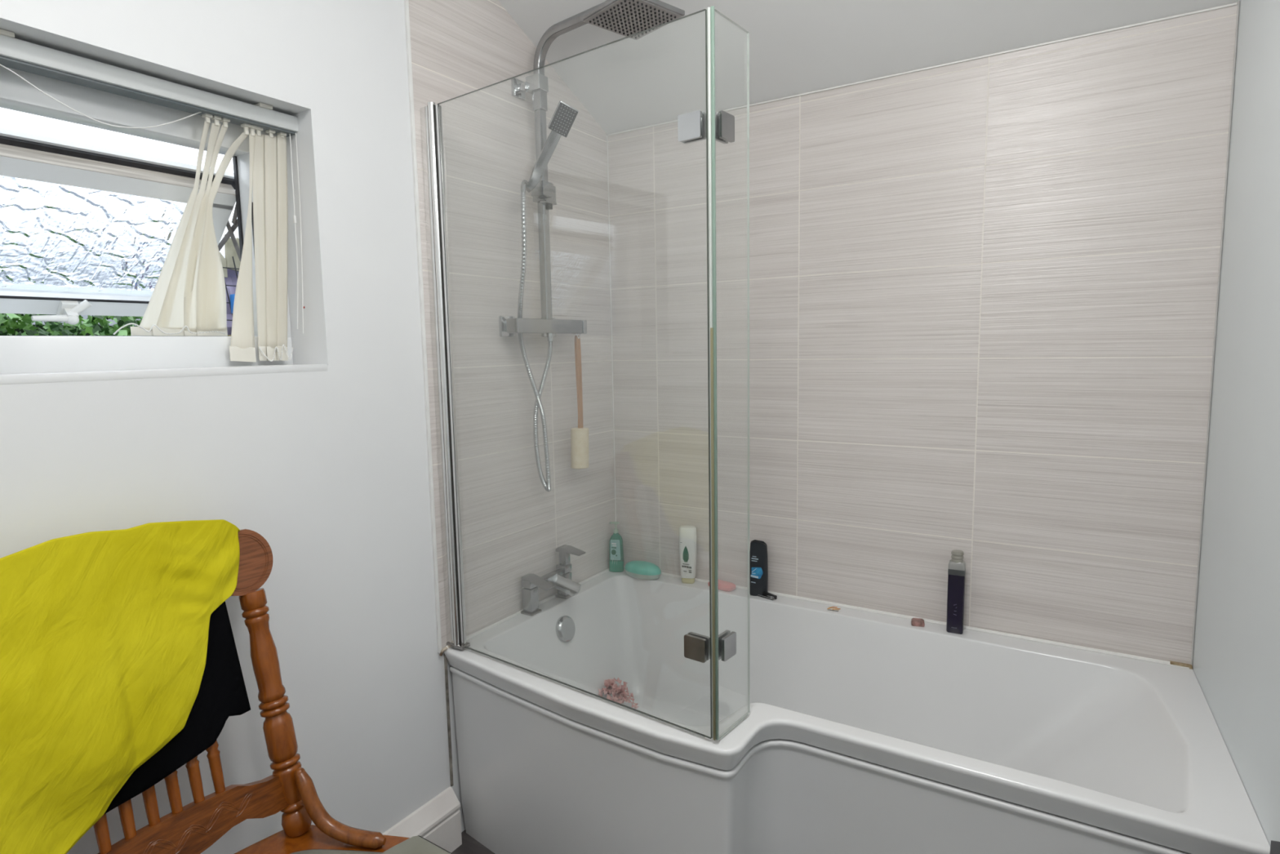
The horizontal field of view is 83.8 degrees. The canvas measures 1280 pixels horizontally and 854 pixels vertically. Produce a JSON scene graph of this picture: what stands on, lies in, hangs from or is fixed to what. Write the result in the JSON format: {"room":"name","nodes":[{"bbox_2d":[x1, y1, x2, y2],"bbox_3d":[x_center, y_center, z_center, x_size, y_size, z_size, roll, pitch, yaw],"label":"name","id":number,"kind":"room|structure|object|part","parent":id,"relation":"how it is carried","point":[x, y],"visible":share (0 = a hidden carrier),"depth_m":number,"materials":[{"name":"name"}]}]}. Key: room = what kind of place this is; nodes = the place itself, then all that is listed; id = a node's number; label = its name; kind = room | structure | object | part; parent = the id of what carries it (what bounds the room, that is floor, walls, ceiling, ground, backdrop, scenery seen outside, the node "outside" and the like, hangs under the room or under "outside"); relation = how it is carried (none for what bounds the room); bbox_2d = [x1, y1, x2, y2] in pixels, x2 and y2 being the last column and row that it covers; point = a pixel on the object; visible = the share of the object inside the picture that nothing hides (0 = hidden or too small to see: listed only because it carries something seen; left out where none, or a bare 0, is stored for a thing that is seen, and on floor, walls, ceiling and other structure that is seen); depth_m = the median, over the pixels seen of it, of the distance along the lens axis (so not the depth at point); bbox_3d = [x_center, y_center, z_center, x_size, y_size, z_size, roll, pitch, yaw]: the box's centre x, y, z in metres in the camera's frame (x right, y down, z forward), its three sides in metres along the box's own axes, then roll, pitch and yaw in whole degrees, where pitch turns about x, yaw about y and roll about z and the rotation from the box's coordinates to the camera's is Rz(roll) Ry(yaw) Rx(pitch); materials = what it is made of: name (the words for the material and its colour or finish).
{"room":"bathroom","nodes":[
{"label":"bathroom","id":0,"kind":"room"},
{"bbox_2d":[0,0,615,853],"bbox_3d":[-0.969,-0.269,1.355,0.203,3.000,3.250,3,8,32],"label":"wall","id":1,"kind":"structure","parent":0,"point":[336,468],"depth_m":1.70,"materials":[{"name":"white paint"}]},
{"bbox_2d":[0,65,328,384],"bbox_3d":[-1.091,-0.387,1.455,0.511,0.567,0.623,3,8,32],"label":"window","id":2,"kind":"structure","parent":1,"relation":"in","point":[86,229],"depth_m":1.44,"materials":[{"name":"white plastic"}]},
{"bbox_3d":[-1.250,-0.248,1.538,0.053,0.056,0.106,3,8,32],"label":"casement handle","id":3,"kind":"part","parent":2,"relation":"part of","materials":[{"name":"white plastic"}]},
{"bbox_3d":[-1.156,-0.391,1.501,0.216,0.216,0.382,3,8,32],"label":"pattern pane","id":4,"kind":"part","parent":2,"relation":"part of","materials":[{"name":"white glass"}]},
{"bbox_3d":[-1.159,-0.389,1.503,0.295,0.295,0.482,3,8,32],"label":"sash","id":5,"kind":"part","parent":2,"relation":"part of","materials":[{"name":"white plastic"}]},
{"bbox_3d":[-1.050,-0.515,1.418,0.032,0.032,0.482,3,8,32],"label":"weathered sash","id":6,"kind":"part","parent":2,"relation":"part of","materials":[{"name":"plastic"}]},
{"bbox_2d":[0,28,303,361],"bbox_3d":[-0.986,-0.395,1.402,0.187,0.544,0.626,3,8,32],"label":"vertical blind","id":7,"kind":"object","parent":2,"relation":"attached to","point":[188,296],"visible":0.99,"depth_m":1.53,"materials":[{"name":"beige fabric"}]},
{"bbox_3d":[-0.986,-0.579,1.263,0.002,0.069,0.413,3,8,32],"label":"slack cord","id":8,"kind":"part","parent":7,"relation":"part of","materials":[{"name":"white plastic"}]},
{"bbox_3d":[-0.995,-0.208,1.522,0.011,0.024,0.219,3,8,34],"label":"chain","id":9,"kind":"part","parent":7,"relation":"part of","materials":[{"name":"white plastic"}]},
{"bbox_3d":[-0.822,-0.168,1.616,0.004,0.039,0.077,4,8,37],"label":"chain","id":10,"kind":"part","parent":7,"relation":"part of","materials":[{"name":"white plastic"}]},
{"bbox_3d":[-0.770,-0.432,1.601,0.011,0.442,0.026,3,8,32],"label":"pull cord","id":11,"kind":"part","parent":7,"relation":"part of","materials":[{"name":"white plastic"}]},
{"bbox_3d":[-0.925,-0.105,1.385,0.130,0.015,0.622,3,8,32],"label":"sill","id":12,"kind":"part","parent":2,"relation":"part of","materials":[{"name":"white paint"}]},
{"bbox_2d":[382,786,462,852],"bbox_3d":[-1.110,1.199,1.037,0.038,0.160,2.258,3,8,32],"label":"baseboard","id":13,"kind":"structure","parent":1,"relation":"attached to","point":[437,820],"depth_m":1.92,"materials":[{"name":"white paint"}]},
{"bbox_3d":[-0.561,-0.481,1.807,0.008,2.195,0.008,3,8,32],"label":"tile edge trim","id":14,"kind":"part","parent":1,"relation":"part of","materials":[{"name":"white plastic"}]},
{"bbox_2d":[444,653,453,786],"bbox_3d":[-0.528,0.801,1.968,0.006,0.400,0.006,3,8,32],"label":"trim","id":15,"kind":"structure","parent":1,"relation":"attached to","point":[445,656],"depth_m":1.97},
{"bbox_3d":[-0.334,-0.526,2.170,0.005,2.195,0.852,3,8,32],"label":"tile panel","id":16,"kind":"part","parent":1,"relation":"part of","materials":[{"name":"beige tile"}]},
{"bbox_2d":[498,0,684,491],"bbox_3d":[-0.110,-0.458,2.018,0.541,1.332,0.341,3,8,32],"label":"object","id":17,"kind":"structure","parent":1,"relation":"attached to","point":[626,18],"depth_m":2.04,"materials":[{"name":"silver metal"}]},
{"bbox_3d":[-0.371,-0.293,2.078,0.050,0.060,0.060,3,8,32],"label":"wall plate","id":18,"kind":"part","parent":17,"relation":"part of","materials":[{"name":"silver metal"}]},
{"bbox_3d":[-0.285,-0.653,2.104,0.025,0.690,0.025,4,8,40],"label":"riser rail","id":19,"kind":"part","parent":17,"relation":"part of","materials":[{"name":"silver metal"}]},
{"bbox_3d":[-0.272,-0.313,2.236,0.050,0.060,0.060,3,8,32],"label":"wall plate","id":20,"kind":"part","parent":17,"relation":"part of","materials":[{"name":"silver metal"}]},
{"bbox_3d":[-0.267,-0.652,2.102,0.018,0.020,0.018,3,8,32],"label":"lock knob","id":21,"kind":"part","parent":17,"relation":"part of","materials":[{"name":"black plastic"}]},
{"bbox_2d":[546,333,554,341],"bbox_3d":[-0.271,-0.272,2.157,0.022,0.024,0.022,3,8,32],"label":"outlet","id":22,"kind":"object","parent":17,"relation":"attached to","point":[550,336],"depth_m":2.15,"materials":[{"name":"silver metal"}]},
{"bbox_3d":[-0.151,-1.036,1.939,0.397,0.164,0.024,4,8,40],"label":"shower arm","id":23,"kind":"part","parent":17,"relation":"part of","materials":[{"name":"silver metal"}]},
{"bbox_2d":[570,333,588,468],"bbox_3d":[-0.198,-0.083,2.300,0.054,0.434,0.070,3,8,32],"label":"back scrubber","id":24,"kind":"object","parent":17,"relation":"hanging from","point":[580,435],"visible":0.98,"depth_m":2.29,"materials":[{"name":"brown wood"}]},
{"bbox_3d":[-0.197,-0.121,2.302,0.009,0.345,0.022,3,8,32],"label":"wooden handle","id":25,"kind":"part","parent":24,"relation":"part of","materials":[{"name":"brown wood"}]},
{"bbox_3d":[-0.192,-0.319,2.280,0.044,0.044,0.020,3,8,32],"label":"control knob","id":26,"kind":"part","parent":17,"relation":"part of","materials":[{"name":"silver metal"}]},
{"bbox_2d":[451,829,494,853],"bbox_3d":[-0.163,1.318,0.985,2.300,0.100,3.350,3,8,32],"label":"floor","id":27,"kind":"structure","parent":0,"point":[469,845],"depth_m":1.97,"materials":[{"name":"grey tile"}]},
{"bbox_2d":[93,528,452,853],"bbox_3d":[-0.658,0.728,1.120,0.526,1.064,0.638,3,8,32],"label":"chair","id":28,"kind":"object","parent":27,"relation":"on","point":[192,828],"visible":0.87,"depth_m":1.33,"materials":[{"name":"brown wood"}]},
{"bbox_2d":[0,519,239,853],"bbox_3d":[-0.851,0.425,1.132,0.187,0.506,0.514,3,8,32],"label":"towel","id":29,"kind":"object","parent":28,"relation":"on","point":[104,634],"visible":1,"depth_m":1.11,"materials":[{"name":"yellow fabric"}]},
{"bbox_2d":[103,600,250,814],"bbox_3d":[-0.833,0.425,1.162,0.081,0.368,0.360,3,8,32],"label":"cloth","id":30,"kind":"object","parent":28,"relation":"hanging from","point":[222,694],"visible":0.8,"depth_m":1.26,"materials":[{"name":"black fabric"}]},
{"bbox_3d":[-0.785,0.697,1.197,0.038,0.091,0.388,3,8,32],"label":"rail","id":31,"kind":"part","parent":28,"relation":"part of","materials":[{"name":"brown wood"}]},
{"bbox_3d":[-0.865,0.264,1.193,0.053,0.152,0.502,3,8,32],"label":"crest rail","id":32,"kind":"part","parent":28,"relation":"part of","materials":[{"name":"brown wood"}]},
{"bbox_3d":[-0.699,0.546,1.371,0.134,0.471,0.054,3,8,32],"label":"post","id":33,"kind":"part","parent":28,"relation":"part of","materials":[{"name":"brown wood"}]},
{"bbox_3d":[-0.627,0.827,1.113,0.435,0.040,0.630,3,8,32],"label":"seat","id":34,"kind":"part","parent":28,"relation":"part of","materials":[{"name":"brown wood"}]},
{"bbox_2d":[290,835,450,853],"bbox_3d":[-0.589,0.803,1.086,0.362,0.012,0.633,3,8,32],"label":"seat cushion","id":35,"kind":"object","parent":28,"relation":"on","point":[302,844],"depth_m":1.32,"materials":[{"name":"brown wood"}]},
{"bbox_2d":[439,565,1270,853],"bbox_3d":[0.408,0.875,1.837,1.731,0.570,0.918,3,8,32],"label":"bathtub","id":36,"kind":"object","parent":27,"relation":"on","point":[864,731],"visible":0.93,"depth_m":1.70,"materials":[{"name":"white plastic"}]},
{"bbox_2d":[520,544,585,616],"bbox_3d":[-0.257,0.481,2.235,0.130,0.167,0.216,3,8,32],"label":"mixer tap","id":37,"kind":"object","parent":36,"relation":"on","point":[560,579],"visible":1,"depth_m":2.22,"materials":[{"name":"silver metal"}]},
{"bbox_3d":[-0.243,0.494,2.230,0.100,0.046,0.062,3,8,32],"label":"waterfall spout","id":38,"kind":"part","parent":37,"relation":"part of","materials":[{"name":"silver metal"}]},
{"bbox_2d":[555,563,571,595],"bbox_3d":[-0.247,0.496,2.330,0.038,0.101,0.038,3,8,32],"label":"tap","id":39,"kind":"object","parent":37,"relation":"on","point":[565,569],"depth_m":2.31,"materials":[{"name":"silver metal"}]},
{"bbox_3d":[-0.245,0.424,2.320,0.028,0.044,0.024,3,8,32],"label":"lever stem","id":40,"kind":"part","parent":37,"relation":"part of","materials":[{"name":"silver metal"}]},
{"bbox_2d":[555,544,585,555],"bbox_3d":[-0.224,0.397,2.303,0.094,0.017,0.036,3,8,32],"label":"handle","id":41,"kind":"object","parent":37,"relation":"on","point":[564,550],"depth_m":2.30,"materials":[{"name":"silver metal"}]},
{"bbox_2d":[420,5,750,740],"bbox_3d":[-0.174,-0.086,1.645,0.860,1.413,0.145,3,8,32],"label":"screen","id":42,"kind":"object","parent":36,"relation":"on","point":[712,126],"visible":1,"depth_m":1.65,"materials":[{"name":"clear glass"}]},
{"bbox_3d":[0.094,-0.563,1.338,0.050,0.048,0.007,4,8,37],"label":"hinge plate","id":43,"kind":"part","parent":42,"relation":"part of","materials":[{"name":"silver metal"}]},
{"bbox_3d":[0.102,-0.565,1.349,0.050,0.048,0.007,4,8,37],"label":"hinge plate","id":44,"kind":"part","parent":42,"relation":"part of","materials":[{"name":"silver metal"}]},
{"bbox_3d":[0.112,0.450,1.452,0.050,0.048,0.007,4,8,37],"label":"hinge plate","id":45,"kind":"part","parent":42,"relation":"part of","materials":[{"name":"silver metal"}]},
{"bbox_3d":[0.121,0.449,1.463,0.050,0.048,0.007,4,8,37],"label":"hinge plate","id":46,"kind":"part","parent":42,"relation":"part of","materials":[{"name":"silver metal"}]},
{"bbox_3d":[0.152,-0.566,1.353,0.007,0.048,0.048,4,8,37],"label":"hinge plate","id":47,"kind":"part","parent":42,"relation":"part of","materials":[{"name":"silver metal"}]},
{"bbox_3d":[0.171,0.447,1.467,0.007,0.048,0.048,4,8,37],"label":"hinge plate","id":48,"kind":"part","parent":42,"relation":"part of","materials":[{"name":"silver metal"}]},
{"bbox_3d":[0.163,-0.565,1.345,0.007,0.048,0.048,4,8,37],"label":"hinge plate","id":49,"kind":"part","parent":42,"relation":"part of","materials":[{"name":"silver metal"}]},
{"bbox_3d":[0.182,0.448,1.459,0.007,0.048,0.048,4,8,37],"label":"hinge plate","id":50,"kind":"part","parent":42,"relation":"part of","materials":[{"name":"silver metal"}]},
{"bbox_3d":[0.185,-0.070,1.429,0.005,1.405,0.130,4,8,37],"label":"short glass panel","id":51,"kind":"part","parent":42,"relation":"part of","materials":[{"name":"grey"}]},
{"bbox_2d":[608,521,624,572],"bbox_3d":[-0.086,0.431,2.579,0.052,0.181,0.037,0,7,10],"label":"wash bottle","id":52,"kind":"object","parent":36,"relation":"on","point":[616,563],"visible":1,"depth_m":2.57,"materials":[{"name":"teal plastic"}]},
{"bbox_2d":[611,546,617,555],"bbox_3d":[-0.093,0.448,2.564,0.022,0.034,0.001,0,7,10],"label":"print","id":53,"kind":"object","parent":52,"relation":"on","point":[614,549],"depth_m":2.56},
{"bbox_2d":[597,676,639,708],"bbox_3d":[-0.093,0.879,2.329,0.175,0.106,0.110,3,8,32],"label":"sponge","id":54,"kind":"object","parent":36,"relation":"in","point":[619,694],"visible":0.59,"depth_m":2.31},
{"bbox_2d":[624,560,661,579],"bbox_3d":[0.009,0.503,2.519,0.146,0.049,0.080,3,8,32],"label":"soap box","id":55,"kind":"object","parent":36,"relation":"on","point":[643,570],"visible":1,"depth_m":2.48,"materials":[{"name":"green plastic"}]},
{"bbox_2d":[625,569,661,579],"bbox_3d":[0.010,0.517,2.520,0.146,0.020,0.080,3,8,32],"label":"tray","id":56,"kind":"object","parent":55,"relation":"on","point":[639,574],"depth_m":2.48,"materials":[{"name":"plastic"}]},
{"bbox_2d":[678,525,697,583],"bbox_3d":[0.164,0.436,2.434,0.061,0.196,0.036,0,7,12],"label":"bottle","id":57,"kind":"object","parent":36,"relation":"on","point":[687,536],"visible":1,"depth_m":2.42,"materials":[{"name":"white plastic"}]},
{"bbox_2d":[680,542,691,573],"bbox_3d":[0.155,0.440,2.419,0.037,0.112,0.001,0,7,12],"label":"print","id":58,"kind":"object","parent":57,"relation":"attached to","point":[685,547],"depth_m":2.42},
{"bbox_2d":[707,579,735,591],"bbox_3d":[0.273,0.527,2.384,0.095,0.022,0.046,5,9,42],"label":"soap bar","id":59,"kind":"object","parent":36,"relation":"on","point":[723,585],"visible":0.6,"depth_m":2.36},
{"bbox_2d":[749,539,768,595],"bbox_3d":[0.383,0.455,2.303,0.060,0.179,0.036,1,7,16],"label":"bottle","id":60,"kind":"object","parent":36,"relation":"on","point":[758,557],"visible":0.94,"depth_m":2.29,"materials":[{"name":"black plastic"}]},
{"bbox_2d":[751,555,758,582],"bbox_3d":[0.367,0.457,2.289,0.024,0.089,0.001,1,7,16],"label":"print","id":61,"kind":"object","parent":60,"relation":"attached to","point":[754,559],"depth_m":2.29},
{"bbox_2d":[757,591,777,600],"bbox_3d":[0.401,0.537,2.286,0.016,0.019,0.080,-7,9,-44],"label":"nail clipper","id":62,"kind":"object","parent":36,"relation":"on","point":[764,594],"visible":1,"depth_m":2.28,"materials":[{"name":"silver metal"}]},
{"bbox_3d":[0.406,0.535,2.285,0.008,0.015,0.072,-7,9,-44],"label":"lever","id":63,"kind":"part","parent":62,"relation":"part of","materials":[{"name":"silver metal"}]},
{"bbox_3d":[0.239,0.942,1.560,1.732,0.503,0.206,2,7,25],"label":"panel","id":64,"kind":"part","parent":36,"relation":"part of","materials":[{"name":"white plastic"}]},
{"bbox_2d":[826,606,840,610],"bbox_3d":[0.590,0.552,2.171,0.036,0.006,0.027,3,8,32],"label":"wrapper","id":65,"kind":"object","parent":36,"relation":"on","point":[835,608],"visible":1,"depth_m":2.17,"materials":[{"name":"plastic"}]},
{"bbox_2d":[911,617,924,626],"bbox_3d":[0.795,0.558,2.043,0.036,0.017,0.024,1,7,18],"label":"soap remnant","id":66,"kind":"object","parent":36,"relation":"on","point":[914,621],"visible":1,"depth_m":2.03,"materials":[{"name":"pink"}]},
{"bbox_2d":[946,549,965,634],"bbox_3d":[0.878,0.457,1.981,0.044,0.230,0.035,2,7,27],"label":"bottle","id":67,"kind":"object","parent":36,"relation":"on","point":[957,566],"visible":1,"depth_m":1.97,"materials":[{"name":"grey plastic"}]},
{"bbox_2d":[497,0,1240,133],"bbox_3d":[-0.186,-1.080,0.702,2.150,0.666,3.350,3,8,32],"label":"ceiling","id":68,"kind":"structure","parent":0,"point":[797,46],"depth_m":1.94,"materials":[{"name":"paint"}]},
{"bbox_2d":[606,0,1239,665],"bbox_3d":[0.677,-0.388,2.143,2.150,3.000,0.154,3,8,32],"label":"wall","id":69,"kind":"structure","parent":0,"point":[984,291],"depth_m":1.96,"materials":[{"name":"beige tile"}]},
{"bbox_2d":[1169,660,1192,669],"bbox_3d":[1.332,0.586,1.758,0.044,0.008,0.012,3,8,32],"label":"trim","id":70,"kind":"structure","parent":69,"relation":"attached to","point":[1190,666],"depth_m":1.75,"materials":[{"name":"beige"}]},
{"bbox_3d":[1.337,-0.228,1.659,0.003,1.634,0.003,3,8,32],"label":"tile edge trim","id":71,"kind":"part","parent":69,"relation":"part of","materials":[{"name":"white"}]},
{"bbox_2d":[1192,0,1279,845],"bbox_3d":[0.624,-0.177,0.278,0.250,3.000,3.106,3,8,32],"label":"wall","id":72,"kind":"structure","parent":0,"point":[1236,658],"depth_m":1.37,"materials":[{"name":"white paint"}]},
{"bbox_2d":[1270,840,1279,853],"bbox_3d":[0.953,0.898,1.073,0.004,0.675,0.169,3,7,30],"label":"trim","id":73,"kind":"structure","parent":72,"relation":"attached to","point":[1275,845],"depth_m":1.10,"materials":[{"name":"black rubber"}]},
{"label":"outside","id":74,"kind":"structure","parent":0,"visible":0},
{"bbox_3d":[-5.245,0.911,5.949,11.800,0.020,24.000,3,8,32],"label":"ground","id":75,"kind":"structure","parent":74,"visible":0},
{"bbox_2d":[0,313,142,335],"bbox_3d":[-2.550,0.375,2.223,0.562,1.583,2.300,3,8,32],"label":"ivy hedge","id":76,"kind":"object","parent":75,"relation":"on","point":[9,326],"visible":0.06,"depth_m":2.62,"materials":[{"name":"green plant"}]},
{"bbox_2d":[219,234,240,336],"bbox_3d":[-2.088,0.006,4.024,0.211,2.095,0.796,3,8,32],"label":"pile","id":77,"kind":"object","parent":75,"relation":"on","point":[231,264],"visible":0.02,"depth_m":3.81,"materials":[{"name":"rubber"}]}
]}

